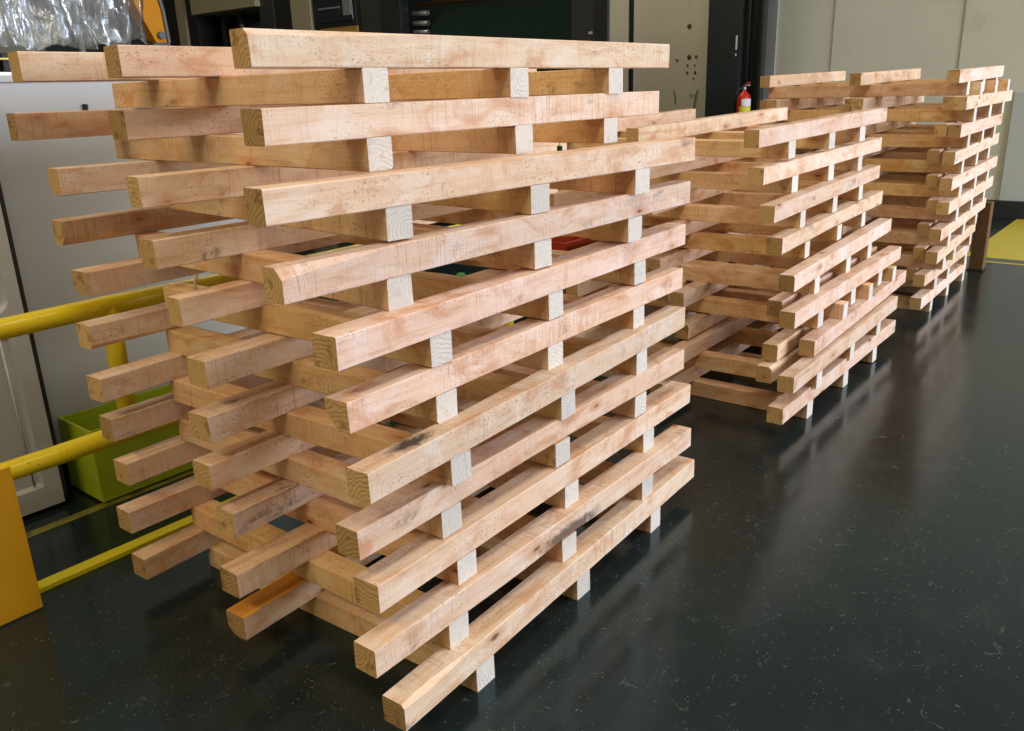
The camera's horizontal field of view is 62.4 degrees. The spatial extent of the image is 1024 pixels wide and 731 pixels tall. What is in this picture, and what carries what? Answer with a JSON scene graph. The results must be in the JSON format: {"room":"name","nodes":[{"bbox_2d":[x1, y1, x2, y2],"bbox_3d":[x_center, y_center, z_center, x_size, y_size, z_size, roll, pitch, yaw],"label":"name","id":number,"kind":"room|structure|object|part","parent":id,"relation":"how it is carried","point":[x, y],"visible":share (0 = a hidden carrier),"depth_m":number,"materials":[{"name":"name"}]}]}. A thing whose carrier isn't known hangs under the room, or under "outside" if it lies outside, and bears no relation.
{"room":"factory floor","nodes":[
{"label":"factory floor","id":0,"kind":"room"},
{"bbox_2d":[25,0,163,51],"bbox_3d":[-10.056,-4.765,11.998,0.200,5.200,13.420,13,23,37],"label":"plastic bags","id":1,"kind":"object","parent":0,"point":[120,17],"depth_m":14.84,"materials":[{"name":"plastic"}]},
{"bbox_2d":[290,0,316,30],"bbox_3d":[-2.658,-3.958,11.350,0.400,3.600,0.250,13,23,37],"label":"pillar","id":2,"kind":"structure","parent":0,"point":[302,15],"depth_m":11.02,"materials":[{"name":"beige paint"}]},
{"bbox_2d":[0,218,1023,730],"bbox_3d":[-0.155,-0.181,5.531,25.000,0.100,14.000,13,23,37],"label":"floor","id":3,"kind":"structure","parent":0,"point":[857,563],"depth_m":2.55,"materials":[{"name":"black concrete"}]},
{"bbox_2d":[0,0,28,71],"bbox_3d":[-2.480,-0.972,4.172,0.660,2.400,1.300,13,23,37],"label":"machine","id":4,"kind":"object","parent":3,"relation":"on","point":[8,44],"visible":0.15,"depth_m":3.83,"materials":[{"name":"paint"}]},
{"bbox_2d":[0,182,67,516],"bbox_3d":[-2.818,0.072,2.312,0.626,1.600,2.605,13,23,37],"label":"cabinet","id":5,"kind":"object","parent":3,"relation":"on","point":[26,424],"visible":0.85,"depth_m":3.12,"materials":[{"name":"metal"}]},
{"bbox_2d":[26,468,193,537],"bbox_3d":[-1.136,0.356,3.835,0.045,0.002,7.000,13,23,37],"label":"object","id":6,"kind":"structure","parent":3,"relation":"on","point":[65,520],"depth_m":3.31,"materials":[{"name":"yellow metal"}]},
{"bbox_2d":[0,75,246,483],"bbox_3d":[-1.743,-0.447,3.781,0.620,1.600,1.120,13,23,37],"label":"cabinet","id":7,"kind":"object","parent":3,"relation":"on","point":[45,266],"visible":0.18,"depth_m":3.29,"materials":[{"name":"metal"}]},
{"bbox_2d":[0,0,85,74],"bbox_3d":[-2.058,-1.587,3.221,0.433,0.933,1.300,13,23,37],"label":"rack","id":8,"kind":"object","parent":7,"relation":"on","point":[74,6],"visible":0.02,"depth_m":3.34,"materials":[{"name":"metal"}]},
{"bbox_2d":[0,72,11,74],"bbox_3d":[-2.072,-1.159,3.386,0.360,0.020,1.260,13,23,37],"label":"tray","id":9,"kind":"object","parent":8,"relation":"on","point":[1,73],"depth_m":3.26,"materials":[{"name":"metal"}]},
{"bbox_2d":[0,0,146,48],"bbox_3d":[-1.805,-1.603,3.066,0.252,0.876,0.877,13,23,37],"label":"bundle","id":10,"kind":"object","parent":8,"relation":"hanging from","point":[83,22],"visible":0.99,"depth_m":3.23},
{"bbox_2d":[58,384,192,501],"bbox_3d":[-1.230,0.179,3.886,0.276,0.312,1.512,13,23,37],"label":"storage bin","id":11,"kind":"object","parent":3,"relation":"on","point":[94,474],"visible":0.27,"depth_m":3.37,"materials":[{"name":"paint"}]},
{"bbox_2d":[125,0,170,45],"bbox_3d":[-2.143,-1.355,5.221,0.240,2.450,0.400,13,23,37],"label":"robot arm","id":12,"kind":"object","parent":3,"relation":"on","point":[156,31],"visible":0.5,"depth_m":4.98,"materials":[{"name":"paint"}]},
{"bbox_2d":[163,0,292,46],"bbox_3d":[-3.922,-4.389,12.792,3.400,3.600,1.100,13,23,37],"label":"press","id":13,"kind":"object","parent":3,"relation":"on","point":[206,23],"visible":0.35,"depth_m":12.54,"materials":[{"name":"black metal"}]},
{"bbox_2d":[190,0,259,16],"bbox_3d":[-3.895,-5.415,12.129,1.590,0.640,0.700,13,23,37],"label":"hood","id":14,"kind":"object","parent":13,"relation":"attached to","point":[199,8],"depth_m":12.12,"materials":[{"name":"beige paint"}]},
{"bbox_3d":[-4.232,-3.927,12.923,0.080,2.660,0.060,13,23,37],"label":"guide rod","id":15,"kind":"part","parent":13,"relation":"part of","materials":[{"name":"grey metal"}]},
{"bbox_3d":[-3.882,-3.849,12.651,0.080,2.660,0.060,13,23,37],"label":"guide rod","id":16,"kind":"part","parent":13,"relation":"part of","materials":[{"name":"grey metal"}]},
{"bbox_2d":[0,224,565,592],"bbox_3d":[-0.596,-0.080,3.652,0.135,0.910,6.600,13,23,37],"label":"railing","id":17,"kind":"object","parent":3,"relation":"on","point":[71,313],"visible":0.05,"depth_m":2.72,"materials":[{"name":"metal"}]},
{"bbox_2d":[0,466,42,625],"bbox_3d":[-1.902,0.696,2.099,0.035,0.481,1.318,13,23,37],"label":"barrier panel","id":18,"kind":"object","parent":17,"relation":"attached to","point":[20,595],"visible":1,"depth_m":2.55,"materials":[{"name":"orange paint"}]},
{"bbox_3d":[-1.288,0.013,2.777,0.061,0.431,0.062,13,23,37],"label":"post","id":19,"kind":"part","parent":17,"relation":"part of","materials":[{"name":"yellow metal"}]},
{"bbox_3d":[-0.604,-0.479,3.515,0.063,0.067,6.600,13,23,37],"label":"rail","id":20,"kind":"part","parent":17,"relation":"part of","materials":[{"name":"yellow paint"}]},
{"bbox_3d":[-0.590,-0.070,3.650,0.063,0.067,6.600,13,23,37],"label":"rail","id":21,"kind":"part","parent":17,"relation":"part of","materials":[{"name":"yellow metal"}]},
{"bbox_2d":[312,0,361,31],"bbox_3d":[-2.047,-3.798,11.123,0.860,3.400,0.596,13,23,37],"label":"tall cabinet","id":22,"kind":"object","parent":3,"relation":"on","point":[329,15],"visible":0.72,"depth_m":10.64,"materials":[{"name":"black metal"}]},
{"bbox_3d":[-2.186,-4.151,10.769,0.710,0.300,0.035,13,23,37],"label":"tan panel","id":23,"kind":"part","parent":22,"relation":"part of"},
{"bbox_2d":[131,456,693,730],"bbox_3d":[-0.254,0.543,2.948,1.199,0.148,1.645,11,22,34],"label":"wooden pallet","id":24,"kind":"object","parent":3,"relation":"on","point":[470,664],"visible":0.53,"depth_m":2.46,"materials":[{"name":"brown wood"}]},
{"bbox_2d":[116,419,690,678],"bbox_3d":[-0.287,0.406,2.901,1.200,0.148,1.632,12,22,36],"label":"wooden pallet","id":25,"kind":"object","parent":24,"relation":"on","point":[439,615],"visible":0.47,"depth_m":2.42,"materials":[{"name":"brown wood"}]},
{"bbox_2d":[113,381,690,613],"bbox_3d":[-0.290,0.251,2.912,1.210,0.148,1.663,11,22,35],"label":"wooden pallet","id":26,"kind":"object","parent":25,"relation":"on","point":[413,559],"visible":0.46,"depth_m":2.43,"materials":[{"name":"brown wood"}]},
{"bbox_2d":[99,347,683,560],"bbox_3d":[-0.322,0.118,2.832,1.207,0.148,1.626,12,23,36],"label":"wooden pallet","id":27,"kind":"object","parent":26,"relation":"on","point":[433,507],"visible":0.44,"depth_m":2.37,"materials":[{"name":"brown wood"}]},
{"bbox_2d":[86,273,684,504],"bbox_3d":[-0.320,-0.019,2.781,1.212,0.148,1.630,11,22,34],"label":"wooden pallet","id":28,"kind":"object","parent":27,"relation":"on","point":[392,458],"visible":0.5,"depth_m":2.33,"materials":[{"name":"brown wood"}]},
{"bbox_2d":[76,266,682,433],"bbox_3d":[-0.346,-0.166,2.774,1.212,0.148,1.618,12,22,35],"label":"wooden pallet","id":29,"kind":"object","parent":28,"relation":"on","point":[360,397],"visible":0.56,"depth_m":2.30,"materials":[{"name":"brown wood"}]},
{"bbox_2d":[71,220,685,371],"bbox_3d":[-0.349,-0.320,2.760,1.258,0.148,1.724,11,22,35],"label":"wooden pallet","id":30,"kind":"object","parent":29,"relation":"on","point":[419,333],"visible":0.5,"depth_m":2.26,"materials":[{"name":"brown wood"}]},
{"bbox_2d":[193,270,199,289],"bbox_3d":[-0.916,-0.274,2.545,0.010,0.078,0.104,13,23,37],"label":"strap loop","id":31,"kind":"object","parent":30,"relation":"attached to","point":[196,271],"visible":0.39,"depth_m":2.51,"materials":[{"name":"plastic"}]},
{"bbox_2d":[51,180,690,310],"bbox_3d":[-0.383,-0.452,2.679,1.251,0.148,1.655,14,24,39],"label":"wooden pallet","id":32,"kind":"object","parent":30,"relation":"on","point":[375,273],"visible":0.57,"depth_m":2.24,"materials":[{"name":"brown wood"}]},
{"bbox_2d":[47,137,694,241],"bbox_3d":[-0.353,-0.573,2.566,1.109,0.148,1.587,15,25,41],"label":"wooden pallet","id":33,"kind":"object","parent":32,"relation":"on","point":[376,205],"visible":0.8,"depth_m":2.17,"materials":[{"name":"brown wood"}]},
{"bbox_2d":[6,91,658,171],"bbox_3d":[-0.459,-0.743,2.622,1.191,0.148,1.633,13,23,38],"label":"wooden pallet","id":34,"kind":"object","parent":33,"relation":"on","point":[363,137],"visible":0.9,"depth_m":2.26,"materials":[{"name":"brown wood"}]},
{"bbox_2d":[7,28,669,107],"bbox_3d":[-0.475,-0.879,2.567,1.202,0.148,1.675,13,23,39],"label":"wooden pallet","id":35,"kind":"object","parent":34,"relation":"on","point":[260,66],"visible":0.99,"depth_m":2.17,"materials":[{"name":"brown wood"}]},
{"bbox_2d":[557,143,562,150],"bbox_3d":[0.156,-0.765,2.799,0.020,0.125,0.011,13,23,37],"label":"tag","id":36,"kind":"object","parent":34,"relation":"hanging from","point":[559,148],"visible":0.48,"depth_m":2.81,"materials":[{"name":"plastic"}]},
{"bbox_2d":[456,272,465,275],"bbox_3d":[-0.285,-0.291,4.920,0.102,0.500,0.104,13,23,37],"label":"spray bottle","id":37,"kind":"object","parent":3,"relation":"on","point":[460,273],"visible":0.16,"depth_m":4.83,"materials":[{"name":"green plastic"}]},
{"bbox_2d":[359,0,609,189],"bbox_3d":[-0.635,-3.666,10.256,4.930,3.600,1.060,13,23,37],"label":"booth","id":38,"kind":"object","parent":3,"relation":"on","point":[578,20],"visible":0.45,"depth_m":9.28,"materials":[{"name":"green metal"}]},
{"bbox_3d":[-1.683,-3.731,10.559,0.350,3.600,0.100,13,23,37],"label":"post","id":39,"kind":"part","parent":38,"relation":"part of","materials":[{"name":"grey metal"}]},
{"bbox_3d":[-1.396,-3.667,10.335,0.350,3.600,0.140,13,23,37],"label":"post","id":40,"kind":"part","parent":38,"relation":"part of","materials":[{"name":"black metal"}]},
{"bbox_3d":[-0.207,-4.038,9.277,2.251,0.100,0.050,13,23,37],"label":"curtain rail","id":41,"kind":"part","parent":38,"relation":"part of","materials":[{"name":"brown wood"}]},
{"bbox_3d":[-0.632,-3.858,10.840,4.160,3.600,0.100,13,23,37],"label":"panel","id":42,"kind":"part","parent":38,"relation":"part of","materials":[{"name":"green metal"}]},
{"bbox_2d":[430,0,571,189],"bbox_3d":[-0.107,-2.841,9.599,2.070,2.410,0.110,13,23,37],"label":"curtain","id":43,"kind":"object","parent":38,"relation":"hanging from","point":[532,19],"depth_m":9.14,"materials":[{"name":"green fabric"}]},
{"bbox_3d":[0.752,-3.178,8.631,0.320,3.600,0.050,13,23,37],"label":"grey panel","id":44,"kind":"part","parent":38,"relation":"part of","materials":[{"name":"metal"}]},
{"bbox_3d":[0.898,-3.120,8.438,0.160,3.600,0.040,13,23,37],"label":"corner post","id":45,"kind":"part","parent":38,"relation":"part of","materials":[{"name":"black metal"}]},
{"bbox_2d":[551,236,602,296],"bbox_3d":[0.411,-0.612,5.745,0.312,0.550,0.574,13,23,37],"label":"tray","id":46,"kind":"object","parent":3,"relation":"on","point":[567,243],"visible":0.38,"depth_m":5.50,"materials":[{"name":"plastic"}]},
{"bbox_2d":[705,0,768,116],"bbox_3d":[2.745,-4.424,9.975,0.700,5.000,0.424,13,23,37],"label":"steel column","id":47,"kind":"structure","parent":3,"relation":"on","point":[726,30],"depth_m":10.06,"materials":[{"name":"black metal"}]},
{"bbox_2d":[734,82,750,112],"bbox_3d":[2.763,-3.088,10.047,0.186,0.537,0.172,-8,19,-18],"label":"fire extinguisher","id":48,"kind":"object","parent":47,"relation":"attached to","point":[743,100],"visible":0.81,"depth_m":9.99,"materials":[{"name":"red metal"}]},
{"bbox_3d":[2.852,-4.369,9.797,0.240,5.000,0.020,13,23,37],"label":"backing plate","id":49,"kind":"part","parent":47,"relation":"part of","materials":[{"name":"black metal"}]},
{"bbox_3d":[2.906,-4.325,9.656,0.030,5.000,0.100,13,23,37],"label":"plate","id":50,"kind":"part","parent":47,"relation":"part of","materials":[{"name":"grey metal"}]},
{"bbox_2d":[600,310,895,424],"bbox_3d":[1.223,-0.068,4.640,1.202,0.151,1.689,12,23,37],"label":"wooden pallet","id":51,"kind":"object","parent":3,"relation":"on","point":[780,407],"visible":0.38,"depth_m":4.17,"materials":[{"name":"brown wood"}]},
{"bbox_2d":[574,295,897,393],"bbox_3d":[1.232,-0.200,4.596,1.201,0.151,1.678,12,23,36],"label":"wooden pallet","id":52,"kind":"object","parent":51,"relation":"on","point":[792,371],"visible":0.39,"depth_m":4.17,"materials":[{"name":"brown wood"}]},
{"bbox_2d":[675,265,905,360],"bbox_3d":[1.340,-0.418,4.726,1.203,0.151,1.843,11,23,35],"label":"wooden pallet","id":53,"kind":"object","parent":52,"relation":"on","point":[838,317],"visible":0.4,"depth_m":4.17,"materials":[{"name":"brown wood"}]},
{"bbox_2d":[566,245,900,328],"bbox_3d":[1.282,-0.491,4.685,1.201,0.151,1.725,12,23,36],"label":"wooden pallet","id":54,"kind":"object","parent":53,"relation":"on","point":[808,311],"visible":0.39,"depth_m":4.21,"materials":[{"name":"brown wood"}]},
{"bbox_2d":[647,230,876,316],"bbox_3d":[1.215,-0.596,4.769,1.202,0.150,1.502,12,23,36],"label":"wooden pallet","id":55,"kind":"object","parent":54,"relation":"on","point":[780,301],"visible":0.17,"depth_m":4.22,"materials":[{"name":"brown wood"}]},
{"bbox_2d":[571,218,891,293],"bbox_3d":[1.254,-0.653,4.699,1.202,0.151,1.715,11,23,35],"label":"wooden pallet","id":56,"kind":"object","parent":55,"relation":"on","point":[803,275],"visible":0.45,"depth_m":4.27,"materials":[{"name":"brown wood"}]},
{"bbox_2d":[564,190,882,258],"bbox_3d":[1.202,-0.816,4.697,1.203,0.151,1.700,11,23,35],"label":"wooden pallet","id":57,"kind":"object","parent":56,"relation":"on","point":[783,241],"visible":0.46,"depth_m":4.26,"materials":[{"name":"brown wood"}]},
{"bbox_2d":[550,165,879,227],"bbox_3d":[1.141,-0.943,4.603,1.202,0.151,1.693,11,23,35],"label":"wooden pallet","id":58,"kind":"object","parent":57,"relation":"on","point":[775,209],"visible":0.49,"depth_m":4.25,"materials":[{"name":"brown wood"}]},
{"bbox_2d":[650,137,881,192],"bbox_3d":[1.147,-1.118,4.652,1.202,0.151,1.677,12,24,37],"label":"wooden pallet","id":59,"kind":"object","parent":58,"relation":"on","point":[705,172],"visible":0.52,"depth_m":4.23,"materials":[{"name":"brown wood"}]},
{"bbox_2d":[567,107,887,158],"bbox_3d":[1.121,-1.276,4.602,1.297,0.151,1.693,14,25,39],"label":"wooden pallet","id":60,"kind":"object","parent":59,"relation":"on","point":[739,134],"visible":0.77,"depth_m":4.24,"materials":[{"name":"brown wood"}]},
{"bbox_2d":[890,260,966,311],"bbox_3d":[2.586,-0.656,6.301,1.200,0.152,1.551,12,23,36],"label":"wooden pallet","id":61,"kind":"object","parent":3,"relation":"on","point":[922,300],"visible":0.17,"depth_m":5.71,"materials":[{"name":"brown wood"}]},
{"bbox_2d":[896,245,968,288],"bbox_3d":[2.586,-0.794,6.242,1.200,0.152,1.552,12,22,36],"label":"wooden pallet","id":62,"kind":"object","parent":61,"relation":"on","point":[925,278],"visible":0.16,"depth_m":5.64,"materials":[{"name":"brown wood"}]},
{"bbox_2d":[877,247,921,279],"bbox_3d":[2.576,-0.907,6.341,1.195,0.150,1.422,12,22,36],"label":"wooden pallet","id":63,"kind":"object","parent":62,"relation":"on","point":[910,271],"visible":0.02,"depth_m":5.51,"materials":[{"name":"brown wood"}]},
{"bbox_2d":[872,224,975,269],"bbox_3d":[2.585,-0.922,6.146,1.199,0.152,1.552,11,22,34],"label":"wooden pallet","id":64,"kind":"object","parent":63,"relation":"on","point":[935,257],"visible":0.24,"depth_m":5.54,"materials":[{"name":"brown wood"}]},
{"bbox_2d":[862,217,932,259],"bbox_3d":[2.539,-1.024,6.216,1.194,0.150,1.423,11,22,34],"label":"wooden pallet","id":65,"kind":"object","parent":64,"relation":"on","point":[919,251],"visible":0.03,"depth_m":5.39,"materials":[{"name":"brown wood"}]},
{"bbox_2d":[841,197,986,246],"bbox_3d":[2.610,-1.069,6.112,1.201,0.152,1.623,11,23,35],"label":"wooden pallet","id":66,"kind":"object","parent":65,"relation":"on","point":[940,234],"visible":0.34,"depth_m":5.57,"materials":[{"name":"brown wood"}]},
{"bbox_2d":[916,220,940,235],"bbox_3d":[2.568,-1.177,6.199,1.197,0.150,1.423,11,23,35],"label":"wooden pallet","id":67,"kind":"object","parent":66,"relation":"on","point":[923,227],"visible":0.02,"depth_m":5.36,"materials":[{"name":"brown wood"}]},
{"bbox_2d":[838,175,993,220],"bbox_3d":[2.627,-1.220,6.049,1.199,0.152,1.599,11,23,35],"label":"wooden pallet","id":68,"kind":"object","parent":67,"relation":"on","point":[907,207],"visible":0.34,"depth_m":5.54,"materials":[{"name":"brown wood"}]},
{"bbox_2d":[834,170,944,212],"bbox_3d":[2.559,-1.300,6.055,1.194,0.150,1.422,11,23,35],"label":"wooden pallet","id":69,"kind":"object","parent":68,"relation":"on","point":[931,205],"visible":0.07,"depth_m":5.52,"materials":[{"name":"brown wood"}]},
{"bbox_2d":[798,155,997,197],"bbox_3d":[2.622,-1.355,5.996,1.200,0.152,1.605,12,23,35],"label":"wooden pallet","id":70,"kind":"object","parent":69,"relation":"on","point":[951,185],"visible":0.35,"depth_m":5.49,"materials":[{"name":"brown wood"}]},
{"bbox_2d":[796,149,978,187],"bbox_3d":[2.564,-1.456,6.066,1.194,0.150,1.422,12,23,35],"label":"wooden pallet","id":71,"kind":"object","parent":70,"relation":"on","point":[932,179],"visible":0.06,"depth_m":5.24,"materials":[{"name":"brown wood"}]},
{"bbox_2d":[795,133,998,172],"bbox_3d":[2.622,-1.510,5.969,1.199,0.152,1.654,11,23,35],"label":"wooden pallet","id":72,"kind":"object","parent":71,"relation":"on","point":[954,160],"visible":0.34,"depth_m":5.47,"materials":[{"name":"brown wood"}]},
{"bbox_2d":[892,124,951,162],"bbox_3d":[2.532,-1.596,6.000,1.195,0.150,1.422,11,23,35],"label":"wooden pallet","id":73,"kind":"object","parent":72,"relation":"on","point":[934,155],"visible":0.06,"depth_m":5.17,"materials":[{"name":"brown wood"}]},
{"bbox_2d":[765,114,1002,147],"bbox_3d":[2.597,-1.633,5.870,1.201,0.152,1.552,11,22,35],"label":"wooden pallet","id":74,"kind":"object","parent":73,"relation":"on","point":[960,134],"visible":0.54,"depth_m":5.41,"materials":[{"name":"brown wood"}]},
{"bbox_2d":[758,106,976,136],"bbox_3d":[2.529,-1.721,5.901,1.194,0.150,1.422,11,22,35],"label":"wooden pallet","id":75,"kind":"object","parent":74,"relation":"on","point":[940,129],"visible":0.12,"depth_m":5.07,"materials":[{"name":"brown wood"}]},
{"bbox_2d":[766,90,1012,121],"bbox_3d":[2.640,-1.794,5.851,1.199,0.152,1.572,12,23,36],"label":"wooden pallet","id":76,"kind":"object","parent":75,"relation":"on","point":[966,107],"visible":0.7,"depth_m":5.56,"materials":[{"name":"brown wood"}]},
{"bbox_2d":[760,65,1003,98],"bbox_3d":[2.634,-1.992,5.937,1.261,0.152,1.824,12,23,36],"label":"wooden pallet","id":77,"kind":"object","parent":76,"relation":"on","point":[901,82],"visible":1,"depth_m":5.57,"materials":[{"name":"brown wood"}]},
{"bbox_2d":[760,79,1009,110],"bbox_3d":[2.598,-1.866,5.830,1.266,0.150,1.422,12,23,36],"label":"wooden pallet","id":78,"kind":"object","parent":76,"relation":"on","point":[976,88],"visible":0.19,"depth_m":5.35,"materials":[{"name":"brown wood"}]},
{"bbox_2d":[966,201,993,271],"bbox_3d":[3.697,-1.019,6.663,0.120,0.540,0.120,13,23,37],"label":"wooden post","id":79,"kind":"object","parent":3,"relation":"on","point":[980,240],"visible":0.91,"depth_m":6.63,"materials":[{"name":"brown wood"}]},
{"bbox_3d":[3.705,-0.768,6.745,0.120,0.012,0.120,13,23,37],"label":"foot plate","id":80,"kind":"part","parent":79,"relation":"part of","materials":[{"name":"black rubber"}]},
{"bbox_2d":[967,219,1023,260],"bbox_3d":[6.396,-0.857,6.759,4.540,0.002,2.330,13,23,37],"label":"floor marking","id":81,"kind":"object","parent":3,"relation":"on","point":[1008,243],"depth_m":7.73,"materials":[{"name":"yellow paint"}]},
{"bbox_2d":[986,258,1023,263],"bbox_3d":[5.650,-0.524,5.822,4.450,0.001,0.155,13,23,37],"label":"trim","id":82,"kind":"structure","parent":3,"relation":"on","point":[987,259],"depth_m":7.03,"materials":[{"name":"grey paint"}]},
{"bbox_2d":[986,261,1023,265],"bbox_3d":[5.587,-0.498,5.749,4.450,0.002,0.045,13,23,37],"label":"trim","id":83,"kind":"structure","parent":3,"relation":"on","point":[986,261],"depth_m":6.93,"materials":[{"name":"yellow paint"}]},
{"bbox_2d":[739,0,1023,199],"bbox_3d":[3.854,-4.401,9.471,25.000,5.200,0.180,13,23,37],"label":"wall","id":84,"kind":"structure","parent":0,"point":[868,35],"depth_m":9.23,"materials":[{"name":"beige paint"}]},
{"bbox_2d":[610,0,628,91],"bbox_3d":[1.217,-4.194,11.672,0.910,3.600,0.020,13,23,37],"label":"trim","id":85,"kind":"structure","parent":84,"relation":"attached to","point":[619,9],"depth_m":11.33,"materials":[{"name":"beige paint"}]},
{"bbox_2d":[628,0,633,91],"bbox_3d":[1.606,-4.109,11.377,0.080,3.600,0.008,13,23,37],"label":"trim","id":86,"kind":"structure","parent":84,"relation":"attached to","point":[631,2],"depth_m":11.27,"materials":[{"name":"black metal"}]},
{"bbox_2d":[633,0,708,118],"bbox_3d":[2.103,-3.996,10.982,1.210,3.600,0.020,13,23,37],"label":"panel","id":87,"kind":"object","parent":84,"relation":"attached to","point":[655,21],"depth_m":10.94,"materials":[{"name":"beige paint"}]},
{"bbox_2d":[673,23,698,108],"bbox_3d":[2.248,-3.825,10.896,0.371,1.082,0.027,13,23,37],"label":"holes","id":88,"kind":"object","parent":87,"relation":"in","point":[689,24],"visible":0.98,"depth_m":10.88,"materials":[{"name":"black metal"}]},
{"bbox_2d":[763,0,778,99],"bbox_3d":[3.041,-4.446,10.013,0.265,5.000,0.025,13,23,37],"label":"trim","id":89,"kind":"structure","parent":84,"relation":"attached to","point":[773,5],"depth_m":10.13,"materials":[{"name":"grey metal"}]},
{"bbox_2d":[829,0,835,71],"bbox_3d":[3.663,-4.396,9.508,0.010,4.820,0.008,13,23,37],"label":"trim","id":90,"kind":"structure","parent":84,"relation":"attached to","point":[835,0],"depth_m":9.71,"materials":[{"name":"grey metal"}]},
{"bbox_2d":[957,0,966,68],"bbox_3d":[4.720,-4.161,8.685,0.010,4.820,0.008,13,23,37],"label":"trim","id":91,"kind":"structure","parent":84,"relation":"attached to","point":[966,0],"depth_m":8.90,"materials":[{"name":"grey metal"}]},
{"bbox_2d":[986,199,1023,219],"bbox_3d":[8.345,-0.990,6.670,13.450,0.185,0.060,13,23,37],"label":"baseboard","id":92,"kind":"structure","parent":84,"relation":"attached to","point":[1002,209],"depth_m":9.01,"materials":[{"name":"black rubber"}]},
{"bbox_2d":[999,92,1023,201],"bbox_3d":[5.735,-2.185,8.505,1.340,1.105,0.030,13,23,37],"label":"trim","id":93,"kind":"structure","parent":84,"relation":"attached to","point":[1012,184],"depth_m":8.88,"materials":[{"name":"grey paint"}]}
]}

